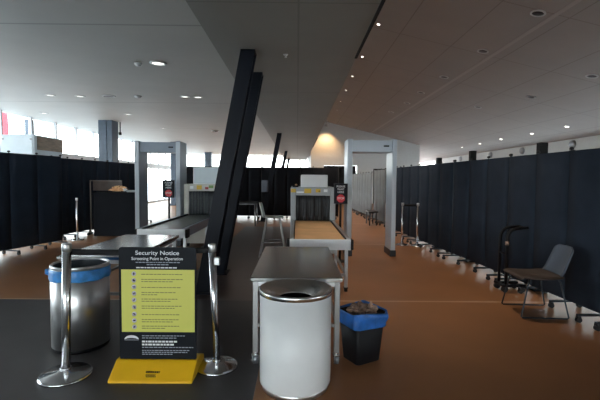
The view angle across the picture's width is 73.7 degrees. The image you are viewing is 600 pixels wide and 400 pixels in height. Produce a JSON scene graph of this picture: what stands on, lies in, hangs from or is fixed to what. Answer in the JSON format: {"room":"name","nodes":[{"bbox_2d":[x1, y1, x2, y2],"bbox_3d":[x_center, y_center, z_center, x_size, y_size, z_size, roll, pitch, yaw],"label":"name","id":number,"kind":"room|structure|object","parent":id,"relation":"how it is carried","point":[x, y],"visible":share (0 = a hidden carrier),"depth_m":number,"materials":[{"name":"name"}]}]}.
{"room":"airport terminal","nodes":[
{"label":"airport terminal","id":0,"kind":"room"},
{"bbox_2d":[0,0,280,154],"bbox_3d":[-5.131,-2.814,12.839,8.085,0.250,40.000,0,3,0],"label":"ceiling","id":1,"kind":"structure","parent":0,"point":[64,49],"depth_m":7.42,"materials":[{"name":"white paint"}]},
{"bbox_2d":[102,95,115,97],"bbox_3d":[-4.645,-2.520,9.728,0.320,0.018,0.320,0,3,0],"label":"recessed light","id":2,"kind":"object","parent":1,"relation":"in","point":[107,96],"visible":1,"depth_m":9.75,"materials":[{"name":"grey"}]},
{"bbox_2d":[134,62,141,66],"bbox_3d":[-2.807,-2.341,6.931,0.120,0.065,0.120,0,3,0],"label":"dome","id":3,"kind":"object","parent":1,"relation":"attached to","point":[138,64],"visible":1,"depth_m":6.89,"materials":[{"name":"grey plastic"}]},
{"bbox_2d":[149,61,165,65],"bbox_3d":[-2.456,-2.361,6.919,0.280,0.018,0.280,0,3,0],"label":"recessed light","id":4,"kind":"object","parent":1,"relation":"in","point":[157,63],"visible":1,"depth_m":6.93,"materials":[{"name":"grey"}]},
{"bbox_2d":[186,0,380,159],"bbox_3d":[-0.194,-3.579,12.486,1.770,2.700,39.300,0,3,0],"label":"ceiling","id":5,"kind":"structure","parent":0,"point":[321,40],"depth_m":4.86,"materials":[{"name":"grey paint"}]},
{"bbox_2d":[355,0,385,58],"bbox_3d":[0.738,-1.803,3.770,0.033,0.062,2.900,0,3,0],"label":"trim","id":6,"kind":"structure","parent":5,"relation":"attached to","point":[382,2],"depth_m":4.14,"materials":[{"name":"black metal"}]},
{"bbox_2d":[0,200,599,399],"bbox_3d":[0.604,0.592,18.782,19.100,0.154,51.448,0,3,0],"label":"floor","id":7,"kind":"structure","parent":0,"point":[448,333],"depth_m":3.78,"materials":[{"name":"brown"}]},
{"bbox_2d":[0,134,62,157],"bbox_3d":[-6.686,-0.346,10.063,0.815,2.470,1.170,0,3,0],"label":"tall cabinet","id":8,"kind":"object","parent":7,"relation":"on","point":[32,144],"visible":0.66,"depth_m":9.45,"materials":[{"name":"plastic"}]},
{"bbox_2d":[0,150,67,254],"bbox_3d":[-5.367,0.038,7.786,0.496,1.954,1.845,1,3,13],"label":"divider","id":9,"kind":"object","parent":7,"relation":"on","point":[30,185],"visible":0.97,"depth_m":7.87,"materials":[{"name":"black fabric"}]},
{"bbox_2d":[71,198,83,240],"bbox_3d":[-5.194,0.444,9.317,0.280,0.992,0.280,0,3,0],"label":"stanchion","id":10,"kind":"object","parent":7,"relation":"on","point":[77,238],"visible":1,"depth_m":9.30,"materials":[{"name":"silver metal"}]},
{"bbox_2d":[45,257,110,354],"bbox_3d":[-1.903,0.898,3.476,0.483,0.718,0.478,1,3,19],"label":"litter bin","id":11,"kind":"object","parent":7,"relation":"on","point":[90,276],"visible":0.93,"depth_m":3.31,"materials":[{"name":"silver metal"}]},
{"bbox_2d":[51,155,107,240],"bbox_3d":[-5.546,-0.090,10.207,0.496,1.964,2.119,1,3,8],"label":"divider","id":12,"kind":"object","parent":7,"relation":"on","point":[76,174],"visible":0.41,"depth_m":10.05,"materials":[{"name":"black fabric"}]},
{"bbox_2d":[98,120,118,161],"bbox_3d":[-6.717,-1.037,14.069,0.540,3.450,0.540,0,3,0],"label":"square column","id":13,"kind":"structure","parent":7,"relation":"on","point":[107,129],"depth_m":13.79,"materials":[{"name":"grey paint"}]},
{"bbox_2d":[87,180,134,235],"bbox_3d":[-4.716,0.204,10.127,1.396,1.400,0.575,0,3,0],"label":"counter","id":14,"kind":"object","parent":7,"relation":"on","point":[114,212],"depth_m":9.88,"materials":[{"name":"black wood"}]},
{"bbox_2d":[92,191,134,193],"bbox_3d":[-4.564,-0.189,10.096,1.100,0.030,0.550,0,3,0],"label":"countertop","id":15,"kind":"structure","parent":14,"relation":"on","point":[102,191],"depth_m":9.82,"materials":[{"name":"black laminate"}]},
{"bbox_2d":[109,185,126,191],"bbox_3d":[-4.552,-0.290,10.040,0.501,0.157,0.232,0,3,0],"label":"paper bag","id":16,"kind":"object","parent":14,"relation":"on","point":[118,188],"visible":0.99,"depth_m":9.97,"materials":[{"name":"brown paper"}]},
{"bbox_2d":[56,235,178,295],"bbox_3d":[-2.007,0.855,4.675,0.730,0.690,1.560,0,3,0],"label":"steel table","id":17,"kind":"object","parent":7,"relation":"on","point":[116,243],"visible":0.19,"depth_m":4.75,"materials":[{"name":"grey metal"}]},
{"bbox_2d":[37,243,207,387],"bbox_3d":[-1.296,0.802,2.915,1.195,0.977,0.360,0,3,0],"label":"stanchion","id":18,"kind":"object","parent":7,"relation":"on","point":[67,373],"visible":0.97,"depth_m":2.89,"materials":[{"name":"silver metal"}]},
{"bbox_2d":[108,160,151,222],"bbox_3d":[-5.261,-0.191,12.281,0.496,1.964,2.119,1,3,8],"label":"divider","id":19,"kind":"object","parent":7,"relation":"on","point":[125,172],"visible":0.16,"depth_m":11.97,"materials":[{"name":"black fabric"}]},
{"bbox_2d":[108,247,203,383],"bbox_3d":[-1.058,0.817,2.984,0.596,0.944,0.374,0,3,0],"label":"notice board","id":20,"kind":"object","parent":7,"relation":"on","point":[158,285],"visible":1,"depth_m":2.95,"materials":[{"name":"black"}]},
{"bbox_2d":[136,267,176,267],"bbox_3d":[-1.053,0.497,2.936,0.297,0.008,0.001,0,3,0],"label":"print","id":21,"kind":"object","parent":20,"relation":"attached to","point":[136,267],"depth_m":2.94,"materials":[{"name":"white"}]},
{"bbox_2d":[142,344,173,345],"bbox_3d":[-1.053,1.072,2.965,0.235,0.013,0.001,0,3,0],"label":"print","id":22,"kind":"object","parent":20,"relation":"on","point":[142,344],"depth_m":2.96,"materials":[{"name":"white"}]},
{"bbox_2d":[136,262,179,262],"bbox_3d":[-1.044,0.458,2.934,0.323,0.006,0.001,0,3,0],"label":"print","id":23,"kind":"object","parent":20,"relation":"attached to","point":[136,262],"depth_m":2.93,"materials":[{"name":"grey"}]},
{"bbox_2d":[142,341,176,342],"bbox_3d":[-1.041,1.049,2.964,0.258,0.013,0.001,0,3,0],"label":"print","id":24,"kind":"object","parent":20,"relation":"on","point":[142,341],"depth_m":2.96,"materials":[{"name":"white"}]},
{"bbox_2d":[141,287,180,287],"bbox_3d":[-1.023,0.644,2.944,0.287,0.006,0.001,0,3,0],"label":"print","id":25,"kind":"object","parent":20,"relation":"attached to","point":[141,287],"depth_m":2.94,"materials":[{"name":"black"}]},
{"bbox_2d":[141,274,181,274],"bbox_3d":[-1.016,0.547,2.939,0.299,0.006,0.001,0,3,0],"label":"print","id":26,"kind":"object","parent":20,"relation":"attached to","point":[141,274],"depth_m":2.94,"materials":[{"name":"black"}]},
{"bbox_2d":[141,279,182,279],"bbox_3d":[-1.014,0.585,2.941,0.303,0.006,0.001,0,3,0],"label":"print","id":27,"kind":"object","parent":20,"relation":"on","point":[141,279],"depth_m":2.94,"materials":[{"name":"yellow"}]},
{"bbox_2d":[142,352,186,352],"bbox_3d":[-1.004,1.131,2.968,0.334,0.006,0.001,0,3,0],"label":"print","id":28,"kind":"object","parent":20,"relation":"on","point":[142,352],"depth_m":2.97,"materials":[{"name":"grey"}]},
{"bbox_2d":[142,350,188,350],"bbox_3d":[-0.996,1.117,2.967,0.349,0.006,0.001,0,3,0],"label":"print","id":29,"kind":"object","parent":20,"relation":"on","point":[142,350],"depth_m":2.97,"materials":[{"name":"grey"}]},
{"bbox_2d":[142,347,192,347],"bbox_3d":[-0.981,1.093,2.966,0.378,0.007,0.001,0,3,0],"label":"print","id":30,"kind":"object","parent":20,"relation":"on","point":[142,347],"depth_m":2.97,"materials":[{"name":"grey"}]},
{"bbox_2d":[134,141,186,245],"bbox_3d":[-3.055,-0.145,8.832,1.004,2.255,0.540,0,3,0],"label":"metal detector","id":31,"kind":"object","parent":7,"relation":"on","point":[141,149],"visible":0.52,"depth_m":8.59,"materials":[{"name":"grey"}]},
{"bbox_2d":[162,180,174,244],"bbox_3d":[-2.684,0.305,8.207,0.260,1.425,0.260,0,3,0],"label":"stop sign","id":32,"kind":"object","parent":7,"relation":"on","point":[168,185],"visible":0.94,"depth_m":8.15,"materials":[{"name":"black plastic"}]},
{"bbox_2d":[170,154,175,205],"bbox_3d":[-6.773,-1.429,21.909,0.540,3.450,0.540,0,3,0],"label":"square column","id":33,"kind":"structure","parent":7,"relation":"on","point":[173,156],"depth_m":21.66,"materials":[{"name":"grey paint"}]},
{"bbox_2d":[135,184,214,246],"bbox_3d":[-2.078,0.362,7.969,0.780,1.345,4.090,0,3,0],"label":"scanner","id":34,"kind":"object","parent":7,"relation":"on","point":[191,226],"visible":0.6,"depth_m":8.15,"materials":[{"name":"black plastic"}]},
{"bbox_2d":[189,191,213,214],"bbox_3d":[-2.080,0.064,8.529,0.568,0.495,0.027,0,3,0],"label":"curtain","id":35,"kind":"object","parent":34,"relation":"hanging from","point":[200,202],"depth_m":8.53,"materials":[{"name":"black rubber"}]},
{"bbox_2d":[193,167,217,183],"bbox_3d":[-1.971,-0.529,8.743,0.640,0.360,0.356,0,3,0],"label":"box","id":36,"kind":"object","parent":34,"relation":"on","point":[201,175],"visible":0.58,"depth_m":8.56,"materials":[{"name":"white"}]},
{"bbox_2d":[187,165,210,183],"bbox_3d":[-3.591,-0.308,14.924,1.480,1.964,0.496,0,3,0],"label":"divider","id":37,"kind":"object","parent":7,"relation":"on","point":[189,168],"visible":0.11,"depth_m":14.87,"materials":[{"name":"black fabric"}]},
{"bbox_2d":[205,152,211,166],"bbox_3d":[-6.829,-1.829,29.898,0.540,3.450,0.540,0,3,0],"label":"square column","id":38,"kind":"structure","parent":7,"relation":"on","point":[208,155],"depth_m":29.60,"materials":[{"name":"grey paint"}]},
{"bbox_2d":[198,243,237,376],"bbox_3d":[-0.638,0.810,3.070,0.320,0.957,0.320,0,3,0],"label":"stanchion","id":39,"kind":"object","parent":7,"relation":"on","point":[215,365],"visible":0.97,"depth_m":3.04,"materials":[{"name":"silver metal"}]},
{"bbox_2d":[197,49,256,294],"bbox_3d":[-0.967,-0.338,5.093,0.800,3.050,0.300,0,3,0],"label":"column","id":40,"kind":"structure","parent":7,"relation":"on","point":[247,57],"depth_m":4.99,"materials":[{"name":"metal"}]},
{"bbox_2d":[217,72,263,274],"bbox_3d":[-0.975,-0.390,6.136,0.800,3.050,0.300,0,3,0],"label":"column","id":41,"kind":"structure","parent":7,"relation":"on","point":[256,84],"depth_m":6.04,"materials":[{"name":"metal"}]},
{"bbox_2d":[237,166,260,218],"bbox_3d":[-2.153,-0.297,14.943,1.480,1.964,0.496,0,3,0],"label":"divider","id":42,"kind":"object","parent":7,"relation":"on","point":[251,189],"visible":0.46,"depth_m":14.93,"materials":[{"name":"black fabric"}]},
{"bbox_2d":[239,201,258,225],"bbox_3d":[-1.800,0.425,12.825,0.900,0.740,0.800,0,3,0],"label":"table","id":43,"kind":"object","parent":7,"relation":"on","point":[254,203],"visible":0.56,"depth_m":12.48,"materials":[{"name":"grey metal"}]},
{"bbox_2d":[259,133,281,221],"bbox_3d":[-1.029,-0.777,13.872,0.773,3.050,0.300,0,3,0],"label":"column","id":44,"kind":"structure","parent":7,"relation":"on","point":[278,138],"depth_m":13.76,"materials":[{"name":"metal"}]},
{"bbox_2d":[261,180,267,193],"bbox_3d":[-1.209,-0.449,13.686,0.220,0.450,0.140,0,3,0],"label":"dispenser","id":45,"kind":"object","parent":44,"relation":"attached to","point":[264,183],"visible":1,"depth_m":13.64,"materials":[{"name":"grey plastic"}]},
{"bbox_2d":[259,202,285,256],"bbox_3d":[-0.517,0.558,7.634,0.535,1.020,0.423,0,3,0],"label":"bar stool","id":46,"kind":"object","parent":7,"relation":"on","point":[260,203],"visible":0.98,"depth_m":7.50,"materials":[{"name":"grey metal"}]},
{"bbox_2d":[261,166,299,218],"bbox_3d":[-0.716,-0.284,14.946,1.480,1.964,0.496,0,3,0],"label":"divider","id":47,"kind":"object","parent":7,"relation":"on","point":[279,203],"visible":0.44,"depth_m":14.92,"materials":[{"name":"black fabric"}]},
{"bbox_2d":[282,151,287,166],"bbox_3d":[-1.089,-1.197,22.261,0.773,3.050,0.300,0,3,0],"label":"column","id":48,"kind":"structure","parent":7,"relation":"on","point":[285,153],"depth_m":22.10,"materials":[{"name":"paint"}]},
{"bbox_2d":[259,278,332,399],"bbox_3d":[-0.032,0.961,2.826,0.516,0.698,0.516,0,3,0],"label":"litter bin","id":49,"kind":"object","parent":7,"relation":"on","point":[295,313],"visible":1,"depth_m":2.62,"materials":[{"name":"metal"}]},
{"bbox_2d":[250,246,342,363],"bbox_3d":[-0.034,0.911,3.810,0.716,0.700,1.440,0,3,0],"label":"steel table","id":50,"kind":"object","parent":7,"relation":"on","point":[274,263],"visible":0.66,"depth_m":3.29,"materials":[{"name":"grey metal"}]},
{"bbox_2d":[300,166,338,219],"bbox_3d":[0.721,-0.273,14.964,1.480,1.964,0.496,0,3,0],"label":"divider","id":51,"kind":"object","parent":7,"relation":"on","point":[333,173],"visible":0.34,"depth_m":14.91,"materials":[{"name":"black fabric"}]},
{"bbox_2d":[287,186,353,291],"bbox_3d":[0.242,0.447,6.983,0.843,1.315,3.900,0,3,0],"label":"scanner","id":52,"kind":"object","parent":7,"relation":"on","point":[308,230],"visible":0.75,"depth_m":6.88,"materials":[{"name":"silver metal"}]},
{"bbox_2d":[296,196,329,220],"bbox_3d":[0.241,0.153,7.449,0.630,0.465,0.027,0,3,0],"label":"curtain","id":53,"kind":"object","parent":52,"relation":"hanging from","point":[312,204],"depth_m":7.45,"materials":[{"name":"black rubber"}]},
{"bbox_2d":[301,175,327,186],"bbox_3d":[0.266,-0.360,7.601,0.500,0.235,0.306,0,3,0],"label":"box","id":54,"kind":"object","parent":52,"relation":"on","point":[306,180],"visible":0.96,"depth_m":7.45,"materials":[{"name":"white plastic"}]},
{"bbox_2d":[334,183,347,262],"bbox_3d":[0.718,0.403,7.134,0.260,1.395,0.260,0,3,0],"label":"stop sign","id":55,"kind":"object","parent":7,"relation":"on","point":[340,189],"visible":0.94,"depth_m":7.08,"materials":[{"name":"black plastic"}]},
{"bbox_2d":[352,173,355,209],"bbox_3d":[2.562,-0.391,19.357,0.496,1.794,1.756,0,3,-2],"label":"divider","id":56,"kind":"object","parent":7,"relation":"on","point":[354,174],"visible":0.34,"depth_m":19.07,"materials":[{"name":"grey fabric"}]},
{"bbox_2d":[352,173,362,214],"bbox_3d":[2.607,-0.304,17.626,0.496,1.794,1.756,0,3,-2],"label":"divider","id":57,"kind":"object","parent":7,"relation":"on","point":[359,177],"visible":0.78,"depth_m":17.46,"materials":[{"name":"grey fabric"}]},
{"bbox_2d":[340,300,388,365],"bbox_3d":[0.505,1.059,3.254,0.346,0.469,0.308,-1,3,-30],"label":"trash can","id":58,"kind":"object","parent":7,"relation":"on","point":[362,322],"visible":0.92,"depth_m":3.17,"materials":[{"name":"black plastic"}]},
{"bbox_2d":[357,172,371,218],"bbox_3d":[2.667,-0.217,15.895,0.496,1.794,1.756,0,3,-2],"label":"divider","id":59,"kind":"object","parent":7,"relation":"on","point":[367,177],"visible":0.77,"depth_m":15.74,"materials":[{"name":"grey fabric"}]},
{"bbox_2d":[342,139,396,256],"bbox_3d":[1.361,-0.048,7.867,0.964,2.235,0.540,0,3,0],"label":"metal detector","id":60,"kind":"object","parent":7,"relation":"on","point":[352,146],"visible":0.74,"depth_m":7.62,"materials":[{"name":"grey"}]},
{"bbox_2d":[365,210,377,225],"bbox_3d":[2.356,0.582,13.213,0.320,0.461,0.700,0,3,0],"label":"bench","id":61,"kind":"object","parent":7,"relation":"on","point":[368,211],"visible":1,"depth_m":12.90,"materials":[{"name":"grey laminate"}]},
{"bbox_2d":[368,168,385,224],"bbox_3d":[2.740,-0.148,13.829,0.496,1.864,1.623,0,3,-2],"label":"divider","id":62,"kind":"object","parent":7,"relation":"on","point":[379,175],"visible":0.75,"depth_m":13.60,"materials":[{"name":"grey fabric"}]},
{"bbox_2d":[395,203,416,245],"bbox_3d":[2.386,0.540,9.035,0.446,0.962,0.300,0,3,0],"label":"stanchion","id":63,"kind":"object","parent":7,"relation":"on","point":[401,243],"visible":1,"depth_m":9.01,"materials":[{"name":"silver metal"}]},
{"bbox_2d":[395,165,425,242],"bbox_3d":[2.707,0.040,10.154,0.496,1.854,1.785,0,3,-4],"label":"divider","id":64,"kind":"object","parent":7,"relation":"on","point":[407,179],"visible":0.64,"depth_m":10.03,"materials":[{"name":"blue fabric"}]},
{"bbox_2d":[410,203,423,246],"bbox_3d":[2.629,0.547,8.937,0.300,0.962,0.300,0,3,0],"label":"stanchion","id":65,"kind":"object","parent":7,"relation":"on","point":[417,222],"visible":0.86,"depth_m":8.91,"materials":[{"name":"silver metal"}]},
{"bbox_2d":[409,160,460,256],"bbox_3d":[2.821,0.129,8.397,0.496,1.854,1.785,0,3,-4],"label":"divider","id":66,"kind":"object","parent":7,"relation":"on","point":[436,181],"visible":0.89,"depth_m":8.20,"materials":[{"name":"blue fabric"}]},
{"bbox_2d":[431,158,441,247],"bbox_3d":[3.014,0.060,8.736,0.180,1.960,0.180,0,3,0],"label":"post","id":67,"kind":"object","parent":7,"relation":"on","point":[438,160],"visible":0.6,"depth_m":8.65,"materials":[{"name":"black metal"}]},
{"bbox_2d":[462,151,476,261],"bbox_3d":[3.095,0.116,7.237,0.180,2.000,0.180,0,3,0],"label":"post","id":68,"kind":"object","parent":7,"relation":"on","point":[472,154],"visible":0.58,"depth_m":7.14,"materials":[{"name":"black metal"}]},
{"bbox_2d":[442,156,509,279],"bbox_3d":[2.950,0.218,6.640,0.496,1.854,1.785,0,3,-4],"label":"divider","id":69,"kind":"object","parent":7,"relation":"on","point":[481,187],"visible":0.91,"depth_m":6.51,"materials":[{"name":"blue fabric"}]},
{"bbox_2d":[493,225,528,291],"bbox_3d":[2.817,0.774,5.345,0.326,0.870,0.260,0,3,0],"label":"trolley","id":70,"kind":"object","parent":7,"relation":"on","point":[497,283],"visible":0.98,"depth_m":5.31,"materials":[{"name":"black metal"}]},
{"bbox_2d":[501,244,573,319],"bbox_3d":[2.663,0.875,4.449,0.605,0.751,0.487,1,3,4],"label":"chair","id":71,"kind":"object","parent":7,"relation":"on","point":[556,266],"visible":1,"depth_m":4.43,"materials":[{"name":"grey plastic"}]},
{"bbox_2d":[529,142,547,291],"bbox_3d":[3.198,0.227,5.341,0.180,1.970,0.180,0,3,0],"label":"post","id":72,"kind":"object","parent":7,"relation":"on","point":[542,147],"visible":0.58,"depth_m":5.25,"materials":[{"name":"black"}]},
{"bbox_2d":[494,147,599,322],"bbox_3d":[3.063,0.306,4.883,0.496,1.854,1.785,0,3,-4],"label":"divider","id":73,"kind":"object","parent":7,"relation":"on","point":[556,195],"visible":0.86,"depth_m":4.70,"materials":[{"name":"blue fabric"}]},
{"bbox_2d":[593,321,599,330],"bbox_3d":[3.193,0.395,3.127,0.496,1.854,1.785,0,3,-4],"label":"divider","id":74,"kind":"object","parent":7,"relation":"on","point":[596,326],"visible":1,"depth_m":3.90,"materials":[{"name":"blue fabric"}]},
{"bbox_2d":[308,152,310,167],"bbox_3d":[4.040,-2.719,29.080,6.770,5.500,7.700,0,3,0],"label":"wall","id":75,"kind":"structure","parent":0,"point":[309,156],"depth_m":27.89,"materials":[{"name":"white paint"}]},
{"bbox_2d":[189,155,299,166],"bbox_3d":[-4.223,-1.957,32.914,9.685,3.450,0.110,0,3,0],"label":"window","id":76,"kind":"structure","parent":75,"relation":"in","point":[189,155],"depth_m":32.82,"materials":[{"name":"white glass"}]},
{"bbox_2d":[324,166,355,183],"bbox_3d":[2.516,-0.999,25.651,2.100,2.380,0.100,0,3,0],"label":"door","id":77,"kind":"structure","parent":75,"relation":"in","point":[341,168],"depth_m":25.56,"materials":[{"name":"black"}]},
{"bbox_2d":[311,122,419,203],"bbox_3d":[4.067,-2.435,25.089,6.770,5.331,0.300,0,3,0],"label":"wall","id":78,"kind":"structure","parent":0,"point":[329,148],"depth_m":24.91,"materials":[{"name":"white paint"}]},
{"bbox_2d":[373,169,385,202],"bbox_3d":[5.041,-0.938,25.672,0.950,2.300,0.100,0,3,0],"label":"door","id":79,"kind":"structure","parent":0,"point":[373,169],"depth_m":25.63,"materials":[{"name":"black"}]},
{"bbox_2d":[325,0,599,162],"bbox_3d":[5.571,-3.725,18.377,9.845,2.604,51.000,0,3,0],"label":"ceiling","id":80,"kind":"structure","parent":0,"point":[415,43],"depth_m":10.99,"materials":[{"name":"white paint"}]},
{"bbox_2d":[371,0,581,132],"bbox_3d":[4.522,-3.379,8.874,0.080,0.043,32.000,0,3,0],"label":"trim","id":81,"kind":"structure","parent":80,"relation":"attached to","point":[575,2],"depth_m":8.88,"materials":[{"name":"grey metal"}]},
{"bbox_2d":[477,49,488,53],"bbox_3d":[4.245,-3.452,9.282,0.254,0.071,0.258,1,3,7],"label":"recessed light","id":82,"kind":"object","parent":80,"relation":"in","point":[482,51],"visible":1,"depth_m":9.28,"materials":[{"name":"grey"}]},
{"bbox_2d":[530,9,545,16],"bbox_3d":[4.263,-3.345,7.168,0.254,0.071,0.258,1,3,7],"label":"recessed light","id":83,"kind":"object","parent":80,"relation":"in","point":[535,13],"visible":1,"depth_m":7.16,"materials":[{"name":"grey metal"}]},
{"bbox_2d":[585,74,598,77],"bbox_3d":[6.715,-2.846,9.201,0.254,0.071,0.258,1,3,7],"label":"recessed light","id":84,"kind":"object","parent":80,"relation":"in","point":[587,75],"visible":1,"depth_m":9.18,"materials":[{"name":"grey"}]},
{"bbox_2d":[435,135,599,163],"bbox_3d":[10.370,-0.672,11.555,0.300,3.270,37.000,0,3,0],"label":"wall","id":85,"kind":"structure","parent":0,"point":[592,142],"depth_m":17.31,"materials":[{"name":"white paint"}]},
{"bbox_2d":[519,147,524,153],"bbox_3d":[10.130,-2.117,18.289,0.100,0.580,0.320,0,3,0],"label":"wall fitting","id":86,"kind":"object","parent":85,"relation":"attached to","point":[521,150],"visible":0.62,"depth_m":18.21,"materials":[{"name":"grey metal"}]},
{"bbox_2d":[568,140,575,150],"bbox_3d":[10.154,-1.950,14.943,0.100,0.580,0.320,0,3,0],"label":"wall fitting","id":87,"kind":"object","parent":85,"relation":"attached to","point":[572,143],"visible":0.59,"depth_m":14.85,"materials":[{"name":"grey metal"}]},
{"bbox_3d":[-8.781,-0.233,-2.377,0.200,3.450,9.400,0,3,0],"label":"wall","id":88,"kind":"structure","parent":0,"visible":0},
{"bbox_2d":[0,109,187,202],"bbox_3d":[-8.922,-1.232,17.598,0.110,3.450,30.600,0,3,0],"label":"window","id":89,"kind":"structure","parent":88,"relation":"in","point":[75,155],"depth_m":17.24,"materials":[{"name":"white glass"}]},
{"label":"outside","id":90,"kind":"structure","parent":0,"visible":0},
{"bbox_2d":[148,183,164,200],"bbox_3d":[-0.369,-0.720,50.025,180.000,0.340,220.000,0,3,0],"label":"ground","id":91,"kind":"structure","parent":90,"point":[154,185],"depth_m":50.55,"materials":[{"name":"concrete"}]},
{"bbox_2d":[3,113,8,133],"bbox_3d":[-11.033,-1.530,14.864,0.432,4.600,0.095,0,3,0],"label":"banner","id":92,"kind":"object","parent":91,"relation":"on","point":[5,115],"visible":0.28,"depth_m":14.80,"materials":[{"name":"red fabric"}]},
{"bbox_2d":[25,119,33,134],"bbox_3d":[-9.296,-0.961,13.804,0.320,3.600,0.320,0,3,0],"label":"window post","id":93,"kind":"object","parent":91,"relation":"on","point":[26,120],"visible":0.19,"depth_m":13.63,"materials":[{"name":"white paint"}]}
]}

